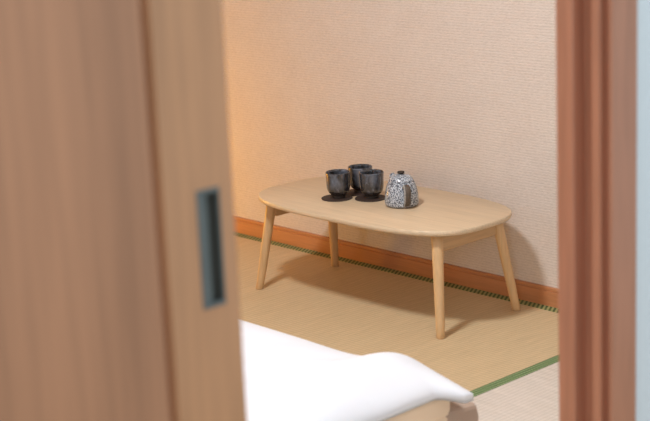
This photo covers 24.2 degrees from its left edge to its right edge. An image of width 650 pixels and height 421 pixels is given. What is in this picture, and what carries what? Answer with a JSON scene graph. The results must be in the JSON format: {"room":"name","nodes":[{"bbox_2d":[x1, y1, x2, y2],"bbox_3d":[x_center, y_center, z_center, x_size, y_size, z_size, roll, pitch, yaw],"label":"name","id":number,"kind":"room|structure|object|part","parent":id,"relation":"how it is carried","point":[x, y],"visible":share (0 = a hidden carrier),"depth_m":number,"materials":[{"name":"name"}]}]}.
{"room":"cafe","nodes":[
{"label":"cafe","id":0,"kind":"room"},
{"bbox_2d":[222,0,557,287],"bbox_3d":[0.197,-0.941,4.965,0.100,2.520,3.900,-15,18,-41],"label":"wall","id":1,"kind":"structure","parent":0,"point":[455,96],"depth_m":4.98,"materials":[{"name":"beige paint"}]},
{"bbox_2d":[235,216,557,307],"bbox_3d":[0.211,0.173,5.195,0.010,0.075,3.710,-15,18,-41],"label":"baseboard","id":2,"kind":"structure","parent":1,"relation":"attached to","point":[493,283],"depth_m":5.14,"materials":[{"name":"orange wood"}]},
{"bbox_2d":[636,0,649,420],"bbox_3d":[0.973,-0.526,3.122,1.373,2.520,0.090,-15,18,-41],"label":"wall","id":3,"kind":"structure","parent":0,"point":[643,6],"depth_m":2.80,"materials":[{"name":"white paint"}]},
{"bbox_2d":[556,0,636,420],"bbox_3d":[0.479,-0.271,2.676,0.076,2.080,0.120,-15,18,-41],"label":"trim","id":4,"kind":"structure","parent":3,"relation":"attached to","point":[596,40],"depth_m":2.72,"materials":[{"name":"brown wood"}]},
{"bbox_3d":[-1.147,0.601,4.040,3.673,0.086,3.810,-15,18,-41],"label":"floor","id":5,"kind":"structure","parent":0,"visible":0},
{"bbox_2d":[236,232,558,390],"bbox_3d":[-0.067,0.302,4.847,0.903,0.015,1.860,-15,18,-41],"label":"mat","id":6,"kind":"object","parent":5,"relation":"on","point":[354,307],"visible":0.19,"depth_m":4.68,"materials":[{"name":"beige wicker"}]},
{"bbox_2d":[256,177,520,338],"bbox_3d":[0.180,0.127,4.811,0.462,0.320,0.898,-15,18,-41],"label":"table","id":7,"kind":"object","parent":6,"relation":"on","point":[451,220],"visible":0.94,"depth_m":4.63,"materials":[{"name":"brown wood"}]},
{"bbox_3d":[-0.192,0.111,4.985,0.088,0.302,0.035,-2,14,2],"label":"leg","id":8,"kind":"part","parent":7,"relation":"part of","materials":[{"name":"brown wood"}]},
{"bbox_3d":[-0.074,-0.035,5.042,0.256,0.058,0.020,-15,18,-41],"label":"cross rail","id":9,"kind":"part","parent":7,"relation":"part of","materials":[{"name":"brown wood"}]},
{"bbox_3d":[0.027,0.052,5.184,0.035,0.302,0.088,-2,14,2],"label":"leg","id":10,"kind":"part","parent":7,"relation":"part of","materials":[{"name":"brown wood"}]},
{"bbox_2d":[321,194,352,201],"bbox_3d":[0.038,-0.041,4.842,0.100,0.004,0.100,-15,18,-41],"label":"coaster","id":11,"kind":"object","parent":7,"relation":"on","point":[328,198],"visible":0.77,"depth_m":4.82,"materials":[{"name":"brown wood"}]},
{"bbox_2d":[325,169,349,198],"bbox_3d":[0.042,-0.083,4.831,0.079,0.084,0.079,3,15,23],"label":"teacup","id":12,"kind":"object","parent":11,"relation":"on","point":[337,180],"visible":1,"depth_m":4.80,"materials":[{"name":"black ceramic"}]},
{"bbox_2d":[346,189,363,195],"bbox_3d":[0.111,-0.059,4.904,0.100,0.004,0.100,-15,18,-41],"label":"coaster","id":13,"kind":"object","parent":7,"relation":"on","point":[351,192],"visible":0.34,"depth_m":4.88,"materials":[{"name":"brown wood"}]},
{"bbox_2d":[348,164,371,192],"bbox_3d":[0.114,-0.102,4.894,0.079,0.084,0.079,-5,14,-8],"label":"teacup","id":14,"kind":"object","parent":13,"relation":"on","point":[354,169],"visible":0.52,"depth_m":4.87,"materials":[{"name":"black ceramic"}]},
{"bbox_2d":[355,194,384,201],"bbox_3d":[0.145,-0.040,4.819,0.100,0.004,0.100,-15,18,-41],"label":"coaster","id":15,"kind":"object","parent":7,"relation":"on","point":[361,198],"visible":0.77,"depth_m":4.80,"materials":[{"name":"brown wood"}]},
{"bbox_2d":[359,169,383,198],"bbox_3d":[0.148,-0.082,4.808,0.079,0.084,0.079,-1,14,5],"label":"teacup","id":16,"kind":"object","parent":15,"relation":"on","point":[371,181],"visible":1,"depth_m":4.78,"materials":[{"name":"black ceramic"}]},
{"bbox_2d":[385,171,418,208],"bbox_3d":[0.232,-0.068,4.698,0.111,0.109,0.113,4,15,26],"label":"teapot","id":17,"kind":"object","parent":7,"relation":"on","point":[401,192],"visible":1,"depth_m":4.67,"materials":[{"name":"white ceramic"}]},
{"bbox_3d":[0.235,-0.101,4.692,0.078,0.026,0.078,-6,14,-12],"label":"lid","id":18,"kind":"part","parent":17,"relation":"part of","materials":[{"name":"white ceramic"}]},
{"bbox_3d":[0.250,-0.045,4.649,0.022,0.070,0.032,-6,14,-12],"label":"handle","id":19,"kind":"part","parent":17,"relation":"part of","materials":[{"name":"brown ceramic"}]},
{"bbox_3d":[0.333,0.220,4.442,0.035,0.302,0.088,-2,14,2],"label":"leg","id":20,"kind":"part","parent":7,"relation":"part of","materials":[{"name":"brown wood"}]},
{"bbox_3d":[0.423,0.068,4.526,0.256,0.058,0.020,-15,18,-41],"label":"cross rail","id":21,"kind":"part","parent":7,"relation":"part of","materials":[{"name":"brown wood"}]},
{"bbox_3d":[0.552,0.161,4.641,0.088,0.302,0.035,-2,14,2],"label":"leg","id":22,"kind":"part","parent":7,"relation":"part of","materials":[{"name":"brown wood"}]},
{"bbox_2d":[469,355,558,420],"bbox_3d":[0.540,0.581,3.591,1.793,0.015,0.844,-15,18,-41],"label":"mat","id":23,"kind":"object","parent":5,"relation":"on","point":[531,393],"visible":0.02,"depth_m":3.97,"materials":[{"name":"beige wicker"}]},
{"bbox_2d":[385,400,478,420],"bbox_3d":[-0.695,0.439,4.078,1.042,0.138,2.030,-15,18,-41],"label":"mattress","id":24,"kind":"object","parent":23,"relation":"on","point":[436,410],"visible":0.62,"depth_m":3.62,"materials":[{"name":"beige fabric"}]},
{"bbox_2d":[241,320,472,420],"bbox_3d":[-0.753,0.349,4.019,1.074,0.093,2.150,-15,18,-41],"label":"duvet","id":25,"kind":"object","parent":24,"relation":"on","point":[288,377],"visible":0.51,"depth_m":3.58,"materials":[{"name":"white fabric"}]},
{"bbox_3d":[-0.237,-1.072,1.831,1.766,0.060,0.130,-15,18,-41],"label":"trim","id":26,"kind":"structure","parent":0,"visible":0},
{"bbox_2d":[0,0,246,420],"bbox_3d":[-0.471,0.019,1.796,0.915,2.012,0.037,-15,18,-41],"label":"door","id":27,"kind":"structure","parent":26,"relation":"attached to","point":[120,298],"depth_m":1.97,"materials":[{"name":"brown wood"}]},
{"bbox_3d":[-0.156,0.052,2.084,0.040,0.168,0.004,-15,18,-41],"label":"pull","id":28,"kind":"part","parent":27,"relation":"part of","materials":[{"name":"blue metal"}]}
]}

